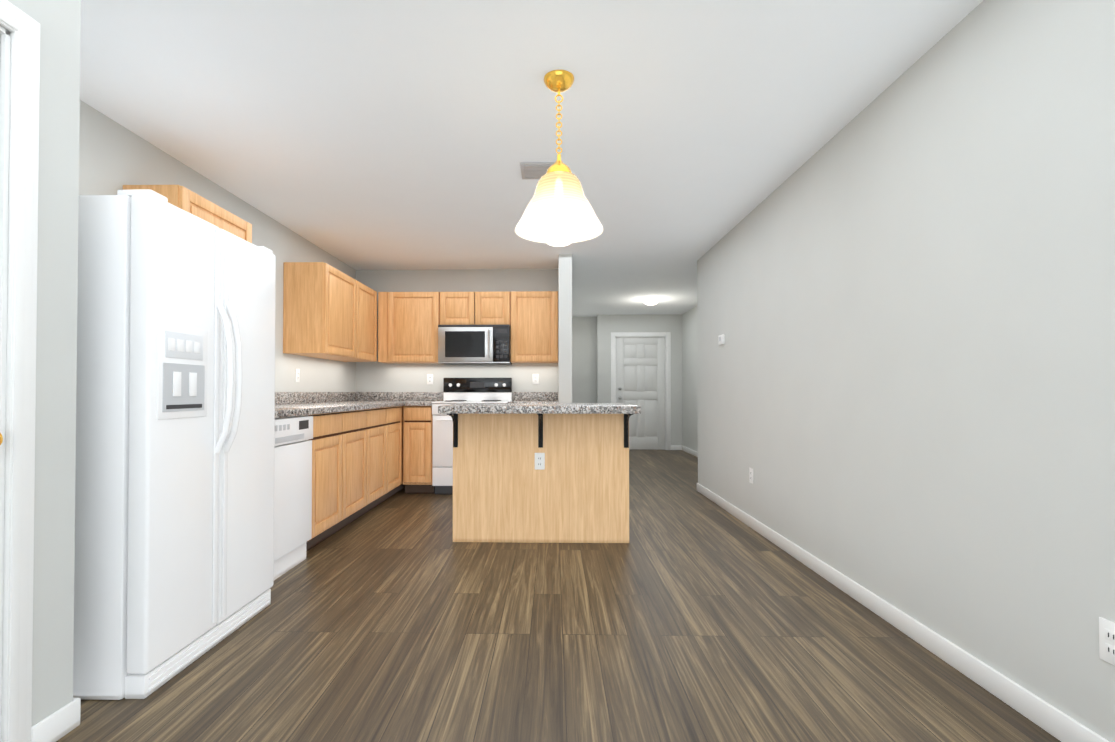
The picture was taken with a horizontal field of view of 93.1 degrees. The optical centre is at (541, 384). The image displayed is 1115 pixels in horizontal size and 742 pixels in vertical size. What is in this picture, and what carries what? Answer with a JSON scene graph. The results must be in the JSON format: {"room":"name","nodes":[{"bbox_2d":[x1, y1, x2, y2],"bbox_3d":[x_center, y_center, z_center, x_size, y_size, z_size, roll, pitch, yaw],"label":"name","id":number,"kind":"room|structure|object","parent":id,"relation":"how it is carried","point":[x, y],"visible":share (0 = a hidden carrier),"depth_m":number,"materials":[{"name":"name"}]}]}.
{"room":"kitchen","nodes":[
{"label":"kitchen","id":0,"kind":"room"},
{"bbox_2d":[0,0,80,725],"bbox_3d":[-1.878,-0.173,-0.016,0.757,2.440,3.375,0,-1,1],"label":"wall","id":1,"kind":"structure","parent":0,"point":[59,21],"depth_m":1.59,"materials":[{"name":"grey paint"}]},
{"bbox_2d":[0,0,39,741],"bbox_3d":[-1.528,0.002,1.057,0.138,2.118,0.936,0,-1,1],"label":"door frame","id":2,"kind":"structure","parent":1,"relation":"attached to","point":[19,88],"depth_m":1.46,"materials":[{"name":"white wood"}]},
{"bbox_2d":[31,698,80,741],"bbox_3d":[-1.458,1.025,1.584,0.014,0.086,0.154,0,-1,1],"label":"baseboard","id":3,"kind":"structure","parent":1,"relation":"attached to","point":[60,723],"depth_m":1.58,"materials":[{"name":"white wood"}]},
{"bbox_2d":[79,100,355,391],"bbox_3d":[-2.270,-0.145,2.165,0.120,2.440,7.720,0,-1,1],"label":"wall","id":4,"kind":"structure","parent":0,"point":[114,157],"depth_m":3.50,"materials":[{"name":"grey paint"}]},
{"bbox_2d":[123,185,251,242],"bbox_3d":[-2.031,-0.663,3.082,0.315,0.760,0.650,0,-1,1],"label":"upper cabinet","id":5,"kind":"object","parent":4,"relation":"attached to","point":[188,200],"visible":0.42,"depth_m":2.92,"materials":[{"name":"brown wood"}]},
{"bbox_2d":[295,369,299,381],"bbox_3d":[-2.152,-0.082,4.652,0.008,0.116,0.070,0,-1,1],"label":"outlet","id":6,"kind":"object","parent":4,"relation":"attached to","point":[297,375],"visible":1,"depth_m":4.65,"materials":[{"name":"grey plastic"}]},
{"bbox_2d":[283,262,362,361],"bbox_3d":[-1.974,-0.641,4.789,0.355,0.760,0.767,0,-1,1],"label":"upper cabinet","id":7,"kind":"object","parent":4,"relation":"attached to","point":[329,312],"depth_m":4.41,"materials":[{"name":"brown wood"}]},
{"bbox_2d":[363,284,376,361],"bbox_3d":[-1.961,-0.633,5.371,0.355,0.760,0.661,0,-1,1],"label":"upper cabinet","id":8,"kind":"object","parent":4,"relation":"attached to","point":[369,295],"depth_m":5.47,"materials":[{"name":"brown wood"}]},
{"bbox_2d":[355,269,557,391],"bbox_3d":[-0.963,-0.094,6.057,2.567,2.440,0.120,0,-1,1],"label":"wall","id":9,"kind":"structure","parent":0,"point":[376,376],"depth_m":6.01,"materials":[{"name":"grey paint"}]},
{"bbox_2d":[378,292,441,362],"bbox_3d":[-1.437,-0.627,5.853,0.663,0.760,0.318,0,-1,1],"label":"upper cabinet","id":10,"kind":"object","parent":9,"relation":"attached to","point":[409,323],"depth_m":5.70,"materials":[{"name":"brown wood"}]},
{"bbox_2d":[427,374,432,383],"bbox_3d":[-1.270,-0.065,5.999,0.070,0.116,0.008,0,-1,1],"label":"outlet","id":11,"kind":"object","parent":9,"relation":"attached to","point":[429,378],"visible":1,"depth_m":6.00,"materials":[{"name":"grey plastic"}]},
{"bbox_2d":[442,291,509,324],"bbox_3d":[-0.720,-0.825,5.841,0.762,0.364,0.318,0,-1,1],"label":"upper cabinet","id":12,"kind":"object","parent":9,"relation":"attached to","point":[458,308],"depth_m":5.68,"materials":[{"name":"brown wood"}]},
{"bbox_2d":[438,325,511,364],"bbox_3d":[-0.721,-0.436,5.780,0.762,0.407,0.428,0,-1,1],"label":"microwave","id":13,"kind":"object","parent":12,"relation":"attached to","point":[473,344],"visible":1,"depth_m":5.62,"materials":[{"name":"grey plastic"}]},
{"bbox_2d":[510,291,557,362],"bbox_3d":[-0.078,-0.627,5.824,0.514,0.760,0.318,0,-1,1],"label":"upper cabinet","id":14,"kind":"object","parent":9,"relation":"attached to","point":[533,314],"depth_m":5.67,"materials":[{"name":"brown wood"}]},
{"bbox_2d":[532,374,538,383],"bbox_3d":[-0.071,-0.065,5.973,0.070,0.116,0.008,0,-1,1],"label":"outlet","id":15,"kind":"object","parent":9,"relation":"attached to","point":[535,378],"visible":1,"depth_m":5.97,"materials":[{"name":"grey plastic"}]},
{"bbox_2d":[80,0,982,316],"bbox_3d":[0.140,-1.389,4.165,5.100,0.100,12.090,0,-1,1],"label":"ceiling","id":16,"kind":"structure","parent":0,"point":[384,134],"depth_m":2.59,"materials":[{"name":"white paint"}]},
{"bbox_2d":[520,162,554,178],"bbox_3d":[-0.011,-1.343,3.322,0.240,0.012,0.240,0,-1,1],"label":"ceiling vent","id":17,"kind":"object","parent":16,"relation":"in","point":[537,170],"visible":0.58,"depth_m":3.28,"materials":[{"name":"metal"}]},
{"bbox_2d":[515,70,602,245],"bbox_3d":[0.076,-0.995,2.344,0.392,0.734,0.392,0,-1,1],"label":"pendant light","id":18,"kind":"object","parent":16,"relation":"hanging from","point":[559,211],"visible":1,"depth_m":2.29,"materials":[{"name":"white glass"}]},
{"bbox_2d":[643,298,659,304],"bbox_3d":[1.642,-1.243,7.937,0.250,0.087,0.250,0,-1,1],"label":"flush-mount light","id":19,"kind":"object","parent":16,"relation":"attached to","point":[650,301],"visible":1,"depth_m":7.86,"materials":[{"name":"white glass"}]},
{"bbox_2d":[56,449,1060,741],"bbox_3d":[0.140,1.151,4.132,5.100,0.100,12.090,0,-1,1],"label":"floor","id":20,"kind":"structure","parent":0,"point":[688,613],"depth_m":2.12,"materials":[{"name":"brown wood"}]},
{"bbox_2d":[73,189,275,699],"bbox_3d":[-1.721,0.202,2.219,0.922,1.748,0.830,0,-1,1],"label":"refrigerator","id":21,"kind":"object","parent":20,"relation":"on","point":[174,498],"visible":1,"depth_m":1.88,"materials":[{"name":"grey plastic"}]},
{"bbox_2d":[274,415,312,579],"bbox_3d":[-1.795,0.636,3.032,0.708,0.901,0.595,0,-1,1],"label":"dishwasher","id":22,"kind":"object","parent":20,"relation":"on","point":[293,435],"visible":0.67,"depth_m":3.07,"materials":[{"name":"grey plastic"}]},
{"bbox_2d":[306,411,349,551],"bbox_3d":[-1.813,0.642,3.620,0.725,0.904,0.570,0,-1,1],"label":"base cabinet","id":23,"kind":"object","parent":20,"relation":"on","point":[331,431],"depth_m":3.64,"materials":[{"name":"brown wood"}]},
{"bbox_2d":[350,409,373,522],"bbox_3d":[-1.803,0.648,4.089,0.725,0.904,0.636,0,-1,1],"label":"base cabinet","id":24,"kind":"object","parent":20,"relation":"on","point":[357,464],"depth_m":4.23,"materials":[{"name":"brown wood"}]},
{"bbox_2d":[370,407,389,509],"bbox_3d":[-1.792,0.654,4.591,0.725,0.904,0.637,0,-1,1],"label":"base cabinet","id":25,"kind":"object","parent":20,"relation":"on","point":[381,416],"depth_m":4.74,"materials":[{"name":"brown wood"}]},
{"bbox_2d":[390,406,401,496],"bbox_3d":[-1.782,0.660,5.057,0.725,0.904,0.562,0,-1,1],"label":"base cabinet","id":26,"kind":"object","parent":20,"relation":"on","point":[395,412],"depth_m":5.16,"materials":[{"name":"brown wood"}]},
{"bbox_2d":[402,406,404,489],"bbox_3d":[-1.770,0.668,5.640,0.725,0.904,0.725,0,-1,1],"label":"base cabinet","id":27,"kind":"object","parent":20,"relation":"on","point":[403,485],"depth_m":5.43,"materials":[{"name":"brown wood"}]},
{"bbox_2d":[275,392,407,417],"bbox_3d":[-1.770,0.129,4.350,0.780,0.140,3.318,0,-1,1],"label":"countertop","id":28,"kind":"structure","parent":27,"relation":"on","point":[289,404],"depth_m":4.61,"materials":[{"name":"stone"}]},
{"bbox_2d":[507,392,557,402],"bbox_3d":[-0.082,0.146,5.639,0.513,0.140,0.668,0,-1,1],"label":"countertop","id":29,"kind":"structure","parent":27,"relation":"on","point":[517,397],"depth_m":5.95,"materials":[{"name":"stone"}]},
{"bbox_2d":[403,406,434,493],"bbox_3d":[-1.257,0.668,5.673,0.297,0.905,0.638,0,-1,1],"label":"base cabinet","id":30,"kind":"object","parent":20,"relation":"on","point":[417,444],"visible":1,"depth_m":5.36,"materials":[{"name":"brown wood"}]},
{"bbox_2d":[408,392,443,405],"bbox_3d":[-1.230,0.146,5.664,0.244,0.140,0.668,0,-1,1],"label":"countertop","id":31,"kind":"structure","parent":30,"relation":"on","point":[414,398],"depth_m":5.98,"materials":[{"name":"stone"}]},
{"bbox_2d":[432,378,511,494],"bbox_3d":[-0.724,0.518,5.621,0.768,1.205,0.706,0,-1,1],"label":"range","id":32,"kind":"object","parent":20,"relation":"on","point":[475,390],"visible":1,"depth_m":5.38,"materials":[{"name":"white metal"}]},
{"bbox_2d":[449,415,630,542],"bbox_3d":[-0.004,0.645,3.883,1.226,0.906,0.886,0,-1,1],"label":"kitchen island","id":33,"kind":"object","parent":20,"relation":"on","point":[540,472],"depth_m":3.67,"materials":[{"name":"brown wood"}]},
{"bbox_2d":[438,403,640,414],"bbox_3d":[-0.008,0.167,3.893,1.316,0.050,0.960,0,-1,1],"label":"island countertop","id":34,"kind":"structure","parent":33,"relation":"on","point":[461,408],"depth_m":3.42,"materials":[{"name":"grey stone"}]},
{"bbox_2d":[558,254,571,402],"bbox_3d":[0.245,-0.099,5.651,0.135,2.440,0.640,0,-1,1],"label":"wall","id":35,"kind":"structure","parent":0,"point":[564,328],"depth_m":5.34,"materials":[{"name":"grey paint"}]},
{"bbox_2d":[572,314,681,444],"bbox_3d":[1.405,-0.046,9.707,2.250,2.440,0.380,0,-1,1],"label":"wall","id":36,"kind":"structure","parent":0,"point":[591,359],"depth_m":9.53,"materials":[{"name":"grey paint"}]},
{"bbox_2d":[616,337,664,449],"bbox_3d":[1.783,0.153,9.513,0.885,2.020,0.106,0,-1,1],"label":"entry door","id":37,"kind":"structure","parent":36,"relation":"in","point":[640,371],"depth_m":9.53,"materials":[{"name":"white wood"}]},
{"bbox_2d":[611,332,670,449],"bbox_3d":[1.784,0.113,9.558,1.071,2.118,0.138,0,-1,1],"label":"door frame","id":38,"kind":"structure","parent":36,"relation":"attached to","point":[615,335],"depth_m":9.50,"materials":[{"name":"white wood"}]},
{"bbox_2d":[671,445,681,449],"bbox_3d":[2.413,1.128,9.473,0.196,0.086,0.014,0,-1,1],"label":"baseboard","id":39,"kind":"structure","parent":36,"relation":"attached to","point":[676,447],"depth_m":9.47,"materials":[{"name":"white wood"}]},
{"bbox_2d":[682,306,697,451],"bbox_3d":[2.545,-0.074,7.597,0.120,2.440,4.030,0,-1,1],"label":"wall","id":40,"kind":"structure","parent":0,"point":[689,389],"depth_m":8.99,"materials":[{"name":"grey paint"}]},
{"bbox_2d":[682,445,697,456],"bbox_3d":[2.477,1.102,7.523,0.014,0.086,3.910,0,-1,1],"label":"baseboard","id":41,"kind":"structure","parent":40,"relation":"attached to","point":[690,451],"depth_m":8.87,"materials":[{"name":"white wood"}]},
{"bbox_2d":[697,0,1114,741],"bbox_3d":[1.633,-0.148,1.911,0.120,2.440,7.380,0,-1,1],"label":"wall","id":42,"kind":"structure","parent":0,"point":[905,306],"depth_m":2.00,"materials":[{"name":"grey paint"}]},
{"bbox_2d":[718,334,724,344],"bbox_3d":[1.622,-0.406,4.766,0.024,0.090,0.120,0,-1,1],"label":"thermostat","id":43,"kind":"object","parent":42,"relation":"attached to","point":[721,339],"visible":1,"depth_m":4.73,"materials":[{"name":"white plastic"}]},
{"bbox_2d":[749,468,752,483],"bbox_3d":[1.615,0.700,4.071,0.008,0.116,0.070,0,-1,1],"label":"outlet","id":44,"kind":"object","parent":42,"relation":"attached to","point":[750,475],"visible":1,"depth_m":4.06,"materials":[{"name":"white plastic"}]},
{"bbox_2d":[697,483,1108,741],"bbox_3d":[1.565,1.029,1.897,0.014,0.086,7.380,0,-1,1],"label":"baseboard","id":45,"kind":"structure","parent":42,"relation":"attached to","point":[1061,726],"depth_m":2.06,"materials":[{"name":"white wood"}]},
{"bbox_2d":[1099,617,1114,665],"bbox_3d":[1.558,0.706,1.441,0.008,0.116,0.070,0,-1,1],"label":"outlet","id":46,"kind":"object","parent":42,"relation":"attached to","point":[1106,640],"visible":1,"depth_m":1.45,"materials":[{"name":"white plastic"}]}
]}

